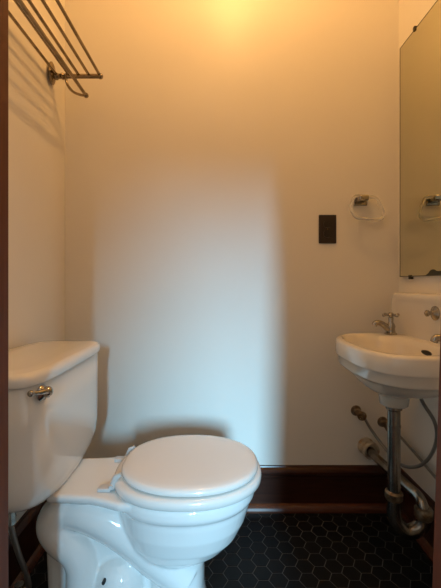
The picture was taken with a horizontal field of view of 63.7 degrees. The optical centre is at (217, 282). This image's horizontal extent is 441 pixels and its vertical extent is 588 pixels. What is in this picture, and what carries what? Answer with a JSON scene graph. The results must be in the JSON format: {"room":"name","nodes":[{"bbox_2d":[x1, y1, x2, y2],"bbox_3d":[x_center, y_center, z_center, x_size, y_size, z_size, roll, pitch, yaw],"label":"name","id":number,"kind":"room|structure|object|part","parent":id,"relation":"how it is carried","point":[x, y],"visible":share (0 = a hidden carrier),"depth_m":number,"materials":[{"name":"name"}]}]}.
{"room":"bathroom","nodes":[
{"label":"bathroom","id":0,"kind":"room"},
{"bbox_2d":[8,0,64,524],"bbox_3d":[-0.662,-0.350,0.973,0.100,2.500,1.094,0,0,0],"label":"wall","id":1,"kind":"structure","parent":0,"point":[36,108],"depth_m":1.19,"materials":[{"name":"paint"}]},
{"bbox_2d":[8,500,46,587],"bbox_3d":[-0.595,0.814,0.984,0.034,0.172,0.871,0,0,0],"label":"baseboard","id":2,"kind":"structure","parent":1,"relation":"attached to","point":[32,550],"depth_m":1.10,"materials":[{"name":"brown wood"}]},
{"bbox_2d":[8,0,102,97],"bbox_3d":[-0.515,-0.738,0.988,0.192,0.126,0.644,0,0,0],"label":"towel rack","id":3,"kind":"object","parent":1,"relation":"attached to","point":[53,75],"visible":1,"depth_m":1.11,"materials":[{"name":"silver metal"}]},
{"bbox_3d":[-0.588,-0.759,0.998,0.010,0.010,0.596,0,0,0],"label":"rod","id":4,"kind":"part","parent":3,"relation":"part of","materials":[{"name":"silver metal"}]},
{"bbox_3d":[-0.544,-0.759,0.998,0.010,0.010,0.596,0,0,0],"label":"rod","id":5,"kind":"part","parent":3,"relation":"part of","materials":[{"name":"silver metal"}]},
{"bbox_3d":[-0.508,-0.759,0.998,0.010,0.010,0.596,0,0,0],"label":"rod","id":6,"kind":"part","parent":3,"relation":"part of","materials":[{"name":"silver metal"}]},
{"bbox_3d":[-0.471,-0.759,0.998,0.010,0.010,0.596,0,0,0],"label":"rod","id":7,"kind":"part","parent":3,"relation":"part of","materials":[{"name":"silver metal"}]},
{"bbox_3d":[-0.432,-0.759,0.998,0.010,0.010,0.596,0,0,0],"label":"rod","id":8,"kind":"part","parent":3,"relation":"part of","materials":[{"name":"silver metal"}]},
{"bbox_3d":[-0.493,-0.755,1.296,0.148,0.021,0.021,0,0,0],"label":"arm","id":9,"kind":"part","parent":3,"relation":"part of","materials":[{"name":"silver metal"}]},
{"bbox_2d":[24,513,432,587],"bbox_3d":[0.055,0.915,0.923,1.334,0.030,0.994,0,0,0],"label":"floor","id":10,"kind":"structure","parent":0,"point":[268,550],"depth_m":1.16,"materials":[{"name":"black tile"}]},
{"bbox_2d":[8,340,260,587],"bbox_3d":[-0.243,0.543,0.944,0.714,0.714,0.464,0,0,0],"label":"toilet","id":11,"kind":"object","parent":10,"relation":"on","point":[152,515],"visible":0.99,"depth_m":0.85,"materials":[{"name":"white ceramic"}]},
{"bbox_2d":[8,513,31,587],"bbox_3d":[-0.499,0.700,0.891,0.053,0.391,0.213,0,0,-26],"label":"tube","id":12,"kind":"object","parent":11,"relation":"attached to","point":[11,517],"visible":0.87,"depth_m":0.85,"materials":[{"name":"grey metal"}]},
{"bbox_3d":[-0.374,0.232,0.746,0.022,0.025,0.059,0,0,26],"label":"handle","id":13,"kind":"part","parent":11,"relation":"part of","materials":[{"name":"silver metal"}]},
{"bbox_3d":[-0.370,0.236,0.761,0.020,0.035,0.035,0,0,6],"label":"flush lever","id":14,"kind":"part","parent":11,"relation":"part of","materials":[{"name":"silver metal"}]},
{"bbox_3d":[-0.487,0.362,0.944,0.221,0.291,0.446,0,0,0],"label":"tank","id":15,"kind":"part","parent":11,"relation":"part of","materials":[{"name":"white ceramic"}]},
{"bbox_3d":[-0.484,0.201,0.944,0.232,0.030,0.464,0,0,0],"label":"tank lid","id":16,"kind":"part","parent":11,"relation":"part of","materials":[{"name":"white ceramic"}]},
{"bbox_3d":[-0.252,0.486,0.872,0.033,0.041,0.024,0,0,0],"label":"hinge arm","id":17,"kind":"part","parent":11,"relation":"part of","materials":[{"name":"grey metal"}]},
{"bbox_3d":[-0.252,0.486,1.016,0.033,0.041,0.024,0,0,0],"label":"hinge arm","id":18,"kind":"part","parent":11,"relation":"part of","materials":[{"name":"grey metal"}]},
{"bbox_3d":[-0.180,0.704,0.944,0.554,0.390,0.312,0,0,0],"label":"bowl","id":19,"kind":"part","parent":11,"relation":"part of","materials":[{"name":"white ceramic"}]},
{"bbox_3d":[-0.077,0.496,0.944,0.382,0.024,0.322,0,0,0],"label":"seat","id":20,"kind":"part","parent":11,"relation":"part of","materials":[{"name":"white plastic"}]},
{"bbox_3d":[-0.072,0.471,0.944,0.354,0.020,0.302,0,0,0],"label":"seat lid","id":21,"kind":"part","parent":11,"relation":"part of","materials":[{"name":"white plastic"}]},
{"bbox_2d":[65,0,397,464],"bbox_3d":[0.055,-0.350,1.470,1.334,2.500,0.100,0,0,0],"label":"wall","id":22,"kind":"structure","parent":0,"point":[209,150],"depth_m":1.42,"materials":[{"name":"paint"}]},
{"bbox_2d":[246,465,386,512],"bbox_3d":[0.055,0.814,1.403,1.262,0.172,0.034,0,0,0],"label":"baseboard","id":23,"kind":"structure","parent":22,"relation":"attached to","point":[282,488],"depth_m":1.40,"materials":[{"name":"brown wood"}]},
{"bbox_2d":[319,215,335,242],"bbox_3d":[0.437,-0.215,1.415,0.070,0.114,0.009,0,0,0],"label":"wall outlet","id":24,"kind":"object","parent":22,"relation":"attached to","point":[327,223],"visible":1,"depth_m":1.42,"materials":[{"name":"black plastic"}]},
{"bbox_2d":[324,230,331,236],"bbox_3d":[0.437,-0.196,1.412,0.033,0.028,0.004,0,0,0],"label":"receptacle","id":25,"kind":"object","parent":24,"relation":"attached to","point":[327,233],"depth_m":1.41,"materials":[{"name":"brown plastic"}]},
{"bbox_2d":[324,220,331,227],"bbox_3d":[0.437,-0.234,1.412,0.033,0.028,0.004,0,0,0],"label":"receptacle","id":26,"kind":"object","parent":24,"relation":"attached to","point":[327,223],"depth_m":1.41,"materials":[{"name":"brown plastic"}]},
{"bbox_2d":[351,405,366,420],"bbox_3d":[0.552,0.510,1.387,0.042,0.042,0.066,0,0,0],"label":"valve","id":27,"kind":"object","parent":22,"relation":"attached to","point":[355,410],"visible":1,"depth_m":1.38,"materials":[{"name":"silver metal"}]},
{"bbox_3d":[0.552,0.510,1.360,0.036,0.036,0.006,0,0,0],"label":"valve handle","id":28,"kind":"part","parent":27,"relation":"part of","materials":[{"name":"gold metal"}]},
{"bbox_2d":[349,194,384,221],"bbox_3d":[0.579,-0.294,1.394,0.139,0.112,0.051,0,0,0],"label":"towel ring","id":29,"kind":"object","parent":22,"relation":"attached to","point":[357,200],"visible":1,"depth_m":1.38,"materials":[{"name":"silver metal"}]},
{"bbox_2d":[377,417,386,430],"bbox_3d":[0.658,0.555,1.387,0.042,0.042,0.066,0,0,0],"label":"valve","id":30,"kind":"object","parent":22,"relation":"attached to","point":[382,421],"visible":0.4,"depth_m":1.41,"materials":[{"name":"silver metal"}]},
{"bbox_2d":[398,0,440,500],"bbox_3d":[0.772,-0.350,0.973,0.100,2.500,1.094,0,0,0],"label":"wall","id":31,"kind":"structure","parent":0,"point":[417,427],"depth_m":1.29,"materials":[{"name":"paint"}]},
{"bbox_2d":[335,292,440,408],"bbox_3d":[0.555,0.204,1.090,0.336,0.339,0.524,0,0,0],"label":"sink","id":32,"kind":"object","parent":31,"relation":"attached to","point":[400,364],"visible":1,"depth_m":1.06,"materials":[{"name":"white ceramic"}]},
{"bbox_2d":[372,312,399,334],"bbox_3d":[0.599,0.143,1.265,0.103,0.078,0.069,0,0,0],"label":"tap","id":33,"kind":"object","parent":32,"relation":"on","point":[389,327],"depth_m":1.26,"materials":[{"name":"silver metal"}]},
{"bbox_2d":[335,333,439,408],"bbox_3d":[0.555,0.278,1.090,0.336,0.192,0.440,0,0,0],"label":"basin","id":34,"kind":"object","parent":32,"relation":"in","point":[399,367],"depth_m":0.98,"materials":[{"name":"white ceramic"}]},
{"bbox_2d":[357,406,433,539],"bbox_3d":[0.581,0.573,1.235,0.134,0.410,0.375,0,0,0],"label":"trap","id":35,"kind":"object","parent":32,"relation":"attached to","point":[419,527],"visible":0.97,"depth_m":1.07,"materials":[{"name":"silver metal"}]},
{"bbox_3d":[0.604,0.665,1.226,0.041,0.063,0.336,0,0,-5],"label":"trap arm","id":36,"kind":"part","parent":35,"relation":"part of","materials":[{"name":"silver metal"}]},
{"bbox_2d":[364,399,437,468],"bbox_3d":[0.624,0.471,1.238,0.072,0.345,0.316,0,0,-10],"label":"tube","id":37,"kind":"object","parent":32,"relation":"attached to","point":[423,403],"visible":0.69,"depth_m":1.13,"materials":[{"name":"grey metal"}]},
{"bbox_3d":[0.644,0.092,1.078,0.033,0.044,0.044,0,0,0],"label":"drain knob","id":38,"kind":"part","parent":32,"relation":"part of","materials":[{"name":"silver metal"}]},
{"bbox_2d":[430,334,439,343],"bbox_3d":[0.599,0.143,0.915,0.103,0.078,0.069,0,0,0],"label":"tap","id":39,"kind":"object","parent":32,"relation":"on","point":[435,338],"depth_m":0.91,"materials":[{"name":"silver metal"}]},
{"bbox_2d":[391,292,440,343],"bbox_3d":[0.688,0.117,1.090,0.066,0.165,0.524,0,0,0],"label":"backsplash","id":40,"kind":"structure","parent":31,"relation":"attached to","point":[411,307],"depth_m":1.18,"materials":[{"name":"white ceramic"}]},
{"bbox_2d":[401,468,434,563],"bbox_3d":[0.705,0.814,0.984,0.034,0.172,0.871,0,0,0],"label":"baseboard","id":41,"kind":"structure","parent":31,"relation":"attached to","point":[426,543],"depth_m":1.23,"materials":[{"name":"brown wood"}]},
{"bbox_2d":[401,436,435,478],"bbox_3d":[0.685,0.453,1.153,0.066,0.368,0.463,0,0,4],"label":"tube","id":42,"kind":"object","parent":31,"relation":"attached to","point":[430,471],"visible":0.53,"depth_m":1.24,"materials":[{"name":"grey metal"}]},
{"bbox_2d":[400,0,440,278],"bbox_3d":[0.715,-0.471,1.076,0.014,0.914,0.632,0,0,0],"label":"wall mirror","id":43,"kind":"object","parent":31,"relation":"attached to","point":[420,54],"visible":1,"depth_m":1.24,"materials":[{"name":"silver mirror"}]},
{"bbox_3d":[0.055,-0.350,0.486,1.334,2.500,0.119,0,0,0],"label":"wall","id":44,"kind":"structure","parent":0,"visible":0},
{"bbox_2d":[0,0,440,587],"bbox_3d":[0.013,-0.171,0.476,0.905,2.139,0.140,0,0,0],"label":"door frame","id":45,"kind":"structure","parent":44,"relation":"in","point":[436,583],"depth_m":0.54,"materials":[{"name":"brown wood"}]}
]}

